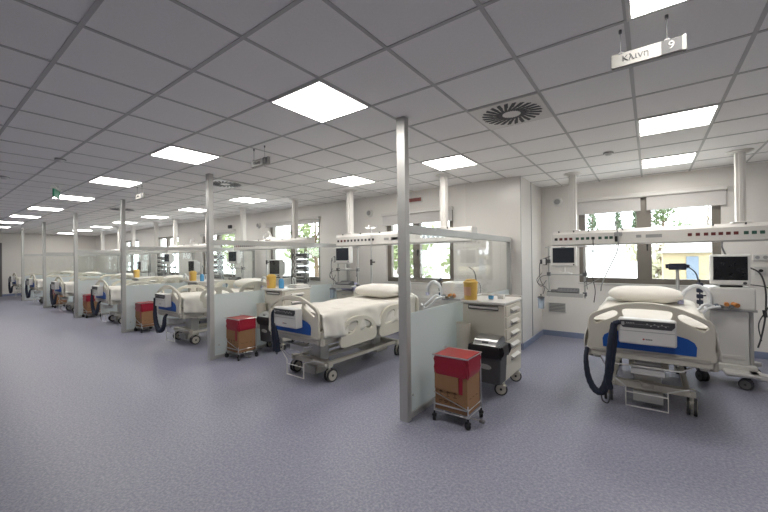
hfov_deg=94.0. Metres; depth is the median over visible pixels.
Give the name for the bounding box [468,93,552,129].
ceiling vent
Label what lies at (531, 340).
baseboard
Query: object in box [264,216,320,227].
roller blind
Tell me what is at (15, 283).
hospital bed
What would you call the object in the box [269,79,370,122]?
recessed light
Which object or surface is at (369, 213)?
wall speaker
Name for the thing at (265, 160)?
hanging sign
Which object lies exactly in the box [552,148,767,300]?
beam
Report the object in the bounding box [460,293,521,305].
countertop
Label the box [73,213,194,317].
glass wall
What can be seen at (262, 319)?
waste bin
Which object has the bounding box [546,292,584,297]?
shelf
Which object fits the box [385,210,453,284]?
window
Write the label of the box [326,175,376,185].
recessed light
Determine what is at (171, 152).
recessed light
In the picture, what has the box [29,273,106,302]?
hospital bed
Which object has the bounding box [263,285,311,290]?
countertop
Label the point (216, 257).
stack
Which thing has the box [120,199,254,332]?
glass wall
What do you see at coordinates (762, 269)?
wall outlet
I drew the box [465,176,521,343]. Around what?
wall
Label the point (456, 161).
recessed light
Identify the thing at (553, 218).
wall
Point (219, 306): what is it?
glass wall
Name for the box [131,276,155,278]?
countertop
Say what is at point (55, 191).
exit sign
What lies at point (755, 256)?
strip
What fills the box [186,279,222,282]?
countertop
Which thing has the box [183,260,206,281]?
ventilator
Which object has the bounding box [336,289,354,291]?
countertop
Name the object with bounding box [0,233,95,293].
wall
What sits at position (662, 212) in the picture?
tree
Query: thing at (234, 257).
patient monitor
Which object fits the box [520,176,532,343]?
trim
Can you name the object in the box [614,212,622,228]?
tree
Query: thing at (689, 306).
sheet
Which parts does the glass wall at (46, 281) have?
post, frosted pane, rail, post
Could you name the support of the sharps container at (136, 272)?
on the cart at (141, 278)
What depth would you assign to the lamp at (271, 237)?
8.27 m
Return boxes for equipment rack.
[126,255,131,272]
[163,253,176,276]
[226,250,244,278]
[330,246,359,288]
[537,245,587,297]
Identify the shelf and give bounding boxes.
[331,284,356,288]
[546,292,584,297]
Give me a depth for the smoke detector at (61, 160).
4.47 m
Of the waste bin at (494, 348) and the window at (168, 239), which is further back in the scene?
the window at (168, 239)
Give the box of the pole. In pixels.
[665,263,698,290]
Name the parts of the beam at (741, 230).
grey plate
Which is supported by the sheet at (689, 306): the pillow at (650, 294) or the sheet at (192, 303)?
the pillow at (650, 294)
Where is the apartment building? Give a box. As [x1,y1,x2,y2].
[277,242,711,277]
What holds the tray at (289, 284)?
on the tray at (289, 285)
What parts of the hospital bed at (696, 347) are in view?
pedal panel, blue panel, platform frame, footboard, frame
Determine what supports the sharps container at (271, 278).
on the cart at (271, 294)
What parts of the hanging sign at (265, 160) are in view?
number plate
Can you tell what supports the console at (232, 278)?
on the equipment rack at (243, 251)
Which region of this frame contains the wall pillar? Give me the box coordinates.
[521,177,542,342]
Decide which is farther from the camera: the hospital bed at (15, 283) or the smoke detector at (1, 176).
the hospital bed at (15, 283)
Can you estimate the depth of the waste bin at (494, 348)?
3.68 m
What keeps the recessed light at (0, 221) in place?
in the ceiling
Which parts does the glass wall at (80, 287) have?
post, rail, rail, frosted pane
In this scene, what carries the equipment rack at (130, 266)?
hanging from the beam at (133, 238)
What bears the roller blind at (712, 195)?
attached to the window at (643, 217)
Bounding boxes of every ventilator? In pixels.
[137,261,154,275]
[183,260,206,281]
[260,259,295,289]
[421,267,480,308]
[678,254,767,389]
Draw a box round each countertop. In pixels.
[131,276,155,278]
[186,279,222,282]
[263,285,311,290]
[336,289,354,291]
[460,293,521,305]
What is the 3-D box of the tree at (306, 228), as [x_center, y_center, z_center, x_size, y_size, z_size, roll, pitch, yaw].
[-3.329,-0.108,18.348,3.093,4.707,3.338,-1,0,20]
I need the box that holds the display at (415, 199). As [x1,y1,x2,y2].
[409,197,421,202]
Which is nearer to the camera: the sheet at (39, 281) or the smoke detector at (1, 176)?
the smoke detector at (1, 176)
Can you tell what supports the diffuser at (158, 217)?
attached to the recessed light at (147, 216)
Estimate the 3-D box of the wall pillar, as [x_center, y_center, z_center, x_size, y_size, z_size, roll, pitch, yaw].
[2.523,0.107,6.388,0.254,2.803,1.374,-1,0,37]
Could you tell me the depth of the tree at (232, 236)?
21.15 m
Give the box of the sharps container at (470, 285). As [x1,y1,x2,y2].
[463,279,477,299]
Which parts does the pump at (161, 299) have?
control panel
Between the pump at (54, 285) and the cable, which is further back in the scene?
the pump at (54, 285)
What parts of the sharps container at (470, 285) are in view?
container lid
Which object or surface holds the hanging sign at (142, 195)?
hanging from the ceiling
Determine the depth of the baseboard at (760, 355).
6.54 m
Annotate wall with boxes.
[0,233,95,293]
[21,230,118,300]
[42,222,150,307]
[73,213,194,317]
[96,184,522,348]
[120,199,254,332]
[206,173,349,360]
[396,116,511,422]
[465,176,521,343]
[541,162,767,351]
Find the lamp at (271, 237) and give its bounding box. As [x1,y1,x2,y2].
[262,231,276,239]
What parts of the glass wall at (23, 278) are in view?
post, frosted pane, rail, post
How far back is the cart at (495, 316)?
3.99 m
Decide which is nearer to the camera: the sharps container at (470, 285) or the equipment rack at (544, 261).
the sharps container at (470, 285)
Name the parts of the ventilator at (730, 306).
trim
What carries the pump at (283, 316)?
attached to the hospital bed at (369, 339)
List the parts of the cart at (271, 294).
drawer, drawer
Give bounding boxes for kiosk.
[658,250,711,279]
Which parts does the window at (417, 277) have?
sill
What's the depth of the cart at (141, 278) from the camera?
10.53 m
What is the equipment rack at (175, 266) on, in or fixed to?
hanging from the beam at (175, 221)
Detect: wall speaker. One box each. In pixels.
[366,209,372,216]
[553,198,562,206]
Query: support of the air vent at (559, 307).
in the wall at (553, 218)
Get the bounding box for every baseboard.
[2,293,21,296]
[523,330,543,349]
[543,329,767,359]
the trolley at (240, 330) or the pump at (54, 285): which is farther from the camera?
the pump at (54, 285)
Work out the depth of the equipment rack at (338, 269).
6.64 m
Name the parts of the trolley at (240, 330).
lid, wire frame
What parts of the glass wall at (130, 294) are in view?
post, rail, frosted pane, rail, post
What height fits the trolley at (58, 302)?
0.630 m
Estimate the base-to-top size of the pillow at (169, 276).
0.215 m
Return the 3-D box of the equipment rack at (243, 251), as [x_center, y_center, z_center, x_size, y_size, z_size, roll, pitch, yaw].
[-3.712,0.265,8.852,0.731,0.800,0.250,-1,0,37]
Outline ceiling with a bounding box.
[0,0,767,235]
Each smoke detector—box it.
[0,175,9,179]
[54,157,65,162]
[603,151,613,155]
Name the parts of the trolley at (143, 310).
wire frame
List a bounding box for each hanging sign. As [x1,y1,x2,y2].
[136,185,144,199]
[251,145,269,167]
[611,14,686,69]
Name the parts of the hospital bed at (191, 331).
blue panel, footboard, platform frame, pedal panel, frame, rail, rail, rail, rail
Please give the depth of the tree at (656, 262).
12.16 m
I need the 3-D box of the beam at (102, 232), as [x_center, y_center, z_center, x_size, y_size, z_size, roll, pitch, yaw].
[-11.112,-0.556,14.615,2.774,1.072,0.260,-1,0,37]
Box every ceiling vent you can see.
[105,207,139,211]
[200,179,249,188]
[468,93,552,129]
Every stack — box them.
[156,256,165,275]
[214,252,224,279]
[293,249,311,284]
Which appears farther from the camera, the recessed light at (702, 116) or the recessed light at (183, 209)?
the recessed light at (183, 209)
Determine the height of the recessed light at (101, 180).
0.008 m
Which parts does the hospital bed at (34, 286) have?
footboard, rail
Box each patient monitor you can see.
[126,255,129,265]
[164,253,173,266]
[228,251,240,267]
[335,247,352,268]
[550,246,576,272]
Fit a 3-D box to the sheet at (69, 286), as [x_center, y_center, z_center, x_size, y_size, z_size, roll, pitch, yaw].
[-9.016,0.936,11.407,1.062,0.358,1.979,-1,0,37]
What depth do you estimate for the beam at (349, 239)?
6.10 m
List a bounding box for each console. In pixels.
[228,277,240,279]
[335,281,353,285]
[551,288,578,293]
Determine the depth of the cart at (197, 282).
8.37 m
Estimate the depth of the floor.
3.01 m
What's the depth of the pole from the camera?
4.98 m
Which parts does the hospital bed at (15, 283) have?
footboard, rail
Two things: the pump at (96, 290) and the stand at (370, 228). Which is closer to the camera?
the stand at (370, 228)
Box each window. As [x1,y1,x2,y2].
[126,240,138,272]
[155,236,178,274]
[203,235,234,277]
[271,219,320,281]
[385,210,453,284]
[578,197,720,286]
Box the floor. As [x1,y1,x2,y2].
[0,295,767,511]
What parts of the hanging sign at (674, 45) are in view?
number plate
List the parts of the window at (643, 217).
sill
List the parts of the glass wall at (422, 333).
post, rail, frosted pane, rail, post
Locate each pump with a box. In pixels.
[8,276,14,292]
[25,278,32,297]
[50,281,58,304]
[90,285,102,314]
[153,293,170,332]
[271,306,301,353]
[583,316,676,403]
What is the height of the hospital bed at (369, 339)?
1.065 m
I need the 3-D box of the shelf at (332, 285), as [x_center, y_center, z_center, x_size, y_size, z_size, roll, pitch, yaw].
[-0.722,0.564,6.734,0.500,0.060,0.250,-1,0,37]
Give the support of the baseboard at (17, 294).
attached to the wall at (11, 242)
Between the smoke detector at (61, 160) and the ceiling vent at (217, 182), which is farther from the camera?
the ceiling vent at (217, 182)
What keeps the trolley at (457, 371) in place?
on the floor
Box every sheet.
[36,279,42,287]
[64,282,73,292]
[109,282,169,300]
[169,287,262,313]
[273,295,414,338]
[584,297,721,361]
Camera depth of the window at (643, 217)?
5.95 m
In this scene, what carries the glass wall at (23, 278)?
on the floor
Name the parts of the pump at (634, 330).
control panel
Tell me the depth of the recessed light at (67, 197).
7.30 m
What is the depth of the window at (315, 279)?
9.16 m
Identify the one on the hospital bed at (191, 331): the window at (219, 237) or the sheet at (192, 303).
the sheet at (192, 303)
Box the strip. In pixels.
[753,254,767,260]
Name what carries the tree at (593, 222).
on the yard
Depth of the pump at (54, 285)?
10.48 m
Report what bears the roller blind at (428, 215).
attached to the window at (417, 277)
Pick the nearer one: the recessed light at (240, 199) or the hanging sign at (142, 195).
the hanging sign at (142, 195)
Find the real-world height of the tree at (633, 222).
7.278 m
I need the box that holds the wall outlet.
[754,266,766,274]
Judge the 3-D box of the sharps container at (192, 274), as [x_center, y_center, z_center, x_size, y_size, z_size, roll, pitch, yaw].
[-4.572,0.474,8.563,0.170,0.240,0.170,-1,0,37]
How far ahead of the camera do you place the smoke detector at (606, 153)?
4.46 m
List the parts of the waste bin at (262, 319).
lid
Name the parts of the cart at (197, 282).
drawer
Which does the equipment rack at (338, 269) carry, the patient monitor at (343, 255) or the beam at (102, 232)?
the patient monitor at (343, 255)
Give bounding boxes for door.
[0,243,1,296]
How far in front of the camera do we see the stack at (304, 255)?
7.67 m
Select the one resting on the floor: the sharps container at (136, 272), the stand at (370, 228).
the stand at (370, 228)
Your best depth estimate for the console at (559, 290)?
5.42 m
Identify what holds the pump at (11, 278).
attached to the hospital bed at (15, 283)
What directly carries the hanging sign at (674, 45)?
hanging from the ceiling
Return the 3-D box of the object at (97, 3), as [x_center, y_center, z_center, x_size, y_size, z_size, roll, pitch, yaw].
[-6.834,-1.183,7.010,26.500,0.014,11.520,-1,0,37]
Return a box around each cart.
[131,276,157,284]
[181,279,222,323]
[256,285,311,349]
[456,293,521,395]
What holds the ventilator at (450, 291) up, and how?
on the floor
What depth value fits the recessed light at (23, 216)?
10.10 m
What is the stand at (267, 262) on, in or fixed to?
on the floor
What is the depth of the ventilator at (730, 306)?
4.10 m
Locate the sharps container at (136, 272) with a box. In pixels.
[133,269,139,277]
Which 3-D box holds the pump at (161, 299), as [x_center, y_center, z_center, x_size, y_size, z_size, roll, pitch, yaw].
[-3.916,1.014,6.318,0.467,0.712,0.148,-1,0,37]
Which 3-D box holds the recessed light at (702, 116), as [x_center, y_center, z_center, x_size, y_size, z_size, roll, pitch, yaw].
[2.830,-1.303,3.483,0.596,0.008,0.596,-1,0,37]
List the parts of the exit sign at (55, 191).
sign panel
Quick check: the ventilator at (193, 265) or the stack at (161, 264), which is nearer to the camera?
the ventilator at (193, 265)
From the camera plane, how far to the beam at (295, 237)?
7.89 m
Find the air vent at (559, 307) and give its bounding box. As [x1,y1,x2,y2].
[548,302,566,312]
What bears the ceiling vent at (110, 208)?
in the ceiling
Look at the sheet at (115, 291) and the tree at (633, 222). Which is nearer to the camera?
the sheet at (115, 291)
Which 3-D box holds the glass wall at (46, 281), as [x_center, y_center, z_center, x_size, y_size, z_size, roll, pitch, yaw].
[-10.193,0.290,12.941,0.090,2.803,3.150,-1,0,37]
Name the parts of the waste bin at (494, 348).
lid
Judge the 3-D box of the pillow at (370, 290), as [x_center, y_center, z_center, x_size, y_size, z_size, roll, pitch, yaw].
[-0.063,0.543,5.690,0.800,0.215,0.500,-1,0,38]
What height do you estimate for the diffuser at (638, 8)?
0.004 m
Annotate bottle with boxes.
[279,276,283,287]
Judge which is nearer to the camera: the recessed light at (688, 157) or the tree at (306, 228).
the recessed light at (688, 157)
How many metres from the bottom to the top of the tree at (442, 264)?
3.773 m
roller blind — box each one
[199,229,235,236]
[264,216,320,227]
[381,206,452,225]
[577,185,726,214]
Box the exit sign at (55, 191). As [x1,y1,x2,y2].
[51,184,60,198]
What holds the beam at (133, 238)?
hanging from the ceiling
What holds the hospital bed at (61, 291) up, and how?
on the floor
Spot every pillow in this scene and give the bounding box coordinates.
[83,272,101,275]
[116,273,133,278]
[163,275,188,282]
[234,278,266,287]
[355,283,397,297]
[608,286,682,302]
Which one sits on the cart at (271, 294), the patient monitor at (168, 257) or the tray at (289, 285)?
the tray at (289, 285)
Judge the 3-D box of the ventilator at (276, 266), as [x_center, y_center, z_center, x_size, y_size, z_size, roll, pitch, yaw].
[-2.122,0.819,7.418,0.955,1.500,0.786,-1,0,34]
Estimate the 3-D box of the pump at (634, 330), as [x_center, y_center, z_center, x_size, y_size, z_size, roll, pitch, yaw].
[2.266,0.987,3.335,0.724,0.832,0.199,-1,0,37]
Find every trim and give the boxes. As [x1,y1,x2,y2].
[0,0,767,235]
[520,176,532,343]
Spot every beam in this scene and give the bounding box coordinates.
[98,228,119,255]
[127,222,165,254]
[168,213,220,252]
[233,198,314,250]
[336,173,476,246]
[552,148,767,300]
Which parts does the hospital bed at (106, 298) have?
blue panel, footboard, platform frame, frame, rail, rail, rail, rail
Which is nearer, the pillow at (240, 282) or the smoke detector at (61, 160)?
the smoke detector at (61, 160)
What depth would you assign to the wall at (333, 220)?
8.33 m
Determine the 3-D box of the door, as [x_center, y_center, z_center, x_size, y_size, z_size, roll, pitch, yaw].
[-17.139,0.605,15.251,0.085,2.360,1.180,-1,0,37]
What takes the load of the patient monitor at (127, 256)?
on the equipment rack at (130, 266)
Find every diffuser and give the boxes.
[145,216,167,218]
[630,0,683,17]
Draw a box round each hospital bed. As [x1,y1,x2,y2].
[12,271,80,296]
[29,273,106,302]
[54,274,131,311]
[95,276,186,323]
[156,280,266,343]
[269,293,418,381]
[587,299,718,415]
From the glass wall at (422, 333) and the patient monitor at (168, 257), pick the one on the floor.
the glass wall at (422, 333)
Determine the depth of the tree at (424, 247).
14.48 m
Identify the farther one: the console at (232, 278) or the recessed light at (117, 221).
the recessed light at (117, 221)
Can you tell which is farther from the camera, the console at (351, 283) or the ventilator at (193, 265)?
the ventilator at (193, 265)
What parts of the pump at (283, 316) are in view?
control panel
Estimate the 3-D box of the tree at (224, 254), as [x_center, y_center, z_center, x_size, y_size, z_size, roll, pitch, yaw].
[-12.622,0.103,25.424,4.283,4.579,3.969,-1,0,37]
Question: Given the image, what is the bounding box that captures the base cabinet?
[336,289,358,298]
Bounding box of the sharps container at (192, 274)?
[189,271,196,280]
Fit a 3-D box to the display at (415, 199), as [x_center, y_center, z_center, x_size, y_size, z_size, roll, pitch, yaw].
[0.608,-1.086,6.933,0.300,0.100,0.034,-1,0,37]
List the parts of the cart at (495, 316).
push handle, drawer, drawer, drawer, drawer, drawer, drawer handle, drawer handle, drawer handle, drawer handle, drawer handle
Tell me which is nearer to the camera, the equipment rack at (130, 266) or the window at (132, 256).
the equipment rack at (130, 266)
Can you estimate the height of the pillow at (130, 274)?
0.215 m
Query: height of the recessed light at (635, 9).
0.008 m
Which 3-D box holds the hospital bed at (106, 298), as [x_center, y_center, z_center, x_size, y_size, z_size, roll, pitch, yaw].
[-6.101,1.093,9.376,1.025,1.065,2.156,-1,0,37]
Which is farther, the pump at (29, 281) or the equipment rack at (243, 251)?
the pump at (29, 281)
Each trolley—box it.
[51,289,67,307]
[82,294,100,317]
[134,300,157,332]
[225,314,257,360]
[432,346,484,429]
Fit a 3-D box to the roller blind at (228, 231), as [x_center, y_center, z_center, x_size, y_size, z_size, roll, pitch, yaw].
[-5.283,-0.725,11.271,2.100,0.140,0.088,-1,0,37]
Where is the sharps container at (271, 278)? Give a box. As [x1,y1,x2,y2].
[266,274,275,287]
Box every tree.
[171,235,234,266]
[222,234,234,267]
[284,223,318,276]
[394,223,437,277]
[439,247,449,274]
[586,214,599,229]
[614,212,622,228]
[625,243,677,278]
[630,211,636,227]
[651,208,691,226]
[686,206,710,224]
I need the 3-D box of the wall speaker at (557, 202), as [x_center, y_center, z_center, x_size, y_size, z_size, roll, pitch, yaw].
[3.235,-1.008,6.678,0.170,0.170,0.053,-1,0,37]
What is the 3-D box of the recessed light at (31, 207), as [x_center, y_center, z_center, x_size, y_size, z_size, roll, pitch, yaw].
[-8.235,-1.147,8.707,0.596,0.008,0.596,-1,0,37]
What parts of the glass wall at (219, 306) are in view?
post, rail, rail, frosted pane, post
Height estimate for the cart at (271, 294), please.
1.035 m
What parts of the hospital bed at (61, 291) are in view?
footboard, platform frame, rail, rail, rail, rail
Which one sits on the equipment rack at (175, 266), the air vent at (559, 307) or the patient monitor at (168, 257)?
the patient monitor at (168, 257)
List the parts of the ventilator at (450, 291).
trim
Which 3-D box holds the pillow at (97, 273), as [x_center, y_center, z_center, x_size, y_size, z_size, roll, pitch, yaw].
[-11.491,0.719,14.086,0.800,0.215,0.500,-1,0,37]
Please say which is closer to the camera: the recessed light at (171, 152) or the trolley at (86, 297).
the recessed light at (171, 152)
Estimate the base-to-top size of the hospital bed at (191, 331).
1.065 m
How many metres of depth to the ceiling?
2.80 m
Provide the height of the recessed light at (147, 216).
0.008 m
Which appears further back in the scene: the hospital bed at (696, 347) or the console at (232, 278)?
the console at (232, 278)
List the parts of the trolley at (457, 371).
lid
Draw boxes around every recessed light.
[0,221,24,223]
[8,215,41,217]
[26,206,63,210]
[51,195,96,201]
[87,176,143,186]
[111,221,137,223]
[142,215,168,218]
[148,145,220,164]
[178,208,205,211]
[229,197,267,202]
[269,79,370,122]
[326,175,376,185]
[420,154,477,170]
[625,0,691,21]
[636,103,720,136]
[640,152,697,168]
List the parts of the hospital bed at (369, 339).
blue panel, footboard, pedal panel, mattress, platform frame, frame, rail, rail, headboard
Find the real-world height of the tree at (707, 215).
7.437 m
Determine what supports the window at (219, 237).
in the wall at (333, 220)
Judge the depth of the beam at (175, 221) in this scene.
10.85 m
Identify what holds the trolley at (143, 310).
on the floor
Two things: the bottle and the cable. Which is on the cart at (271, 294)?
the bottle
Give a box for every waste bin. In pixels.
[256,310,279,342]
[468,333,510,384]
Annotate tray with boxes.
[287,284,308,287]
[288,284,307,285]
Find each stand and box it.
[264,236,269,275]
[365,226,381,336]
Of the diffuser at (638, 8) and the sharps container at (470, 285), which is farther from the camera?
the sharps container at (470, 285)

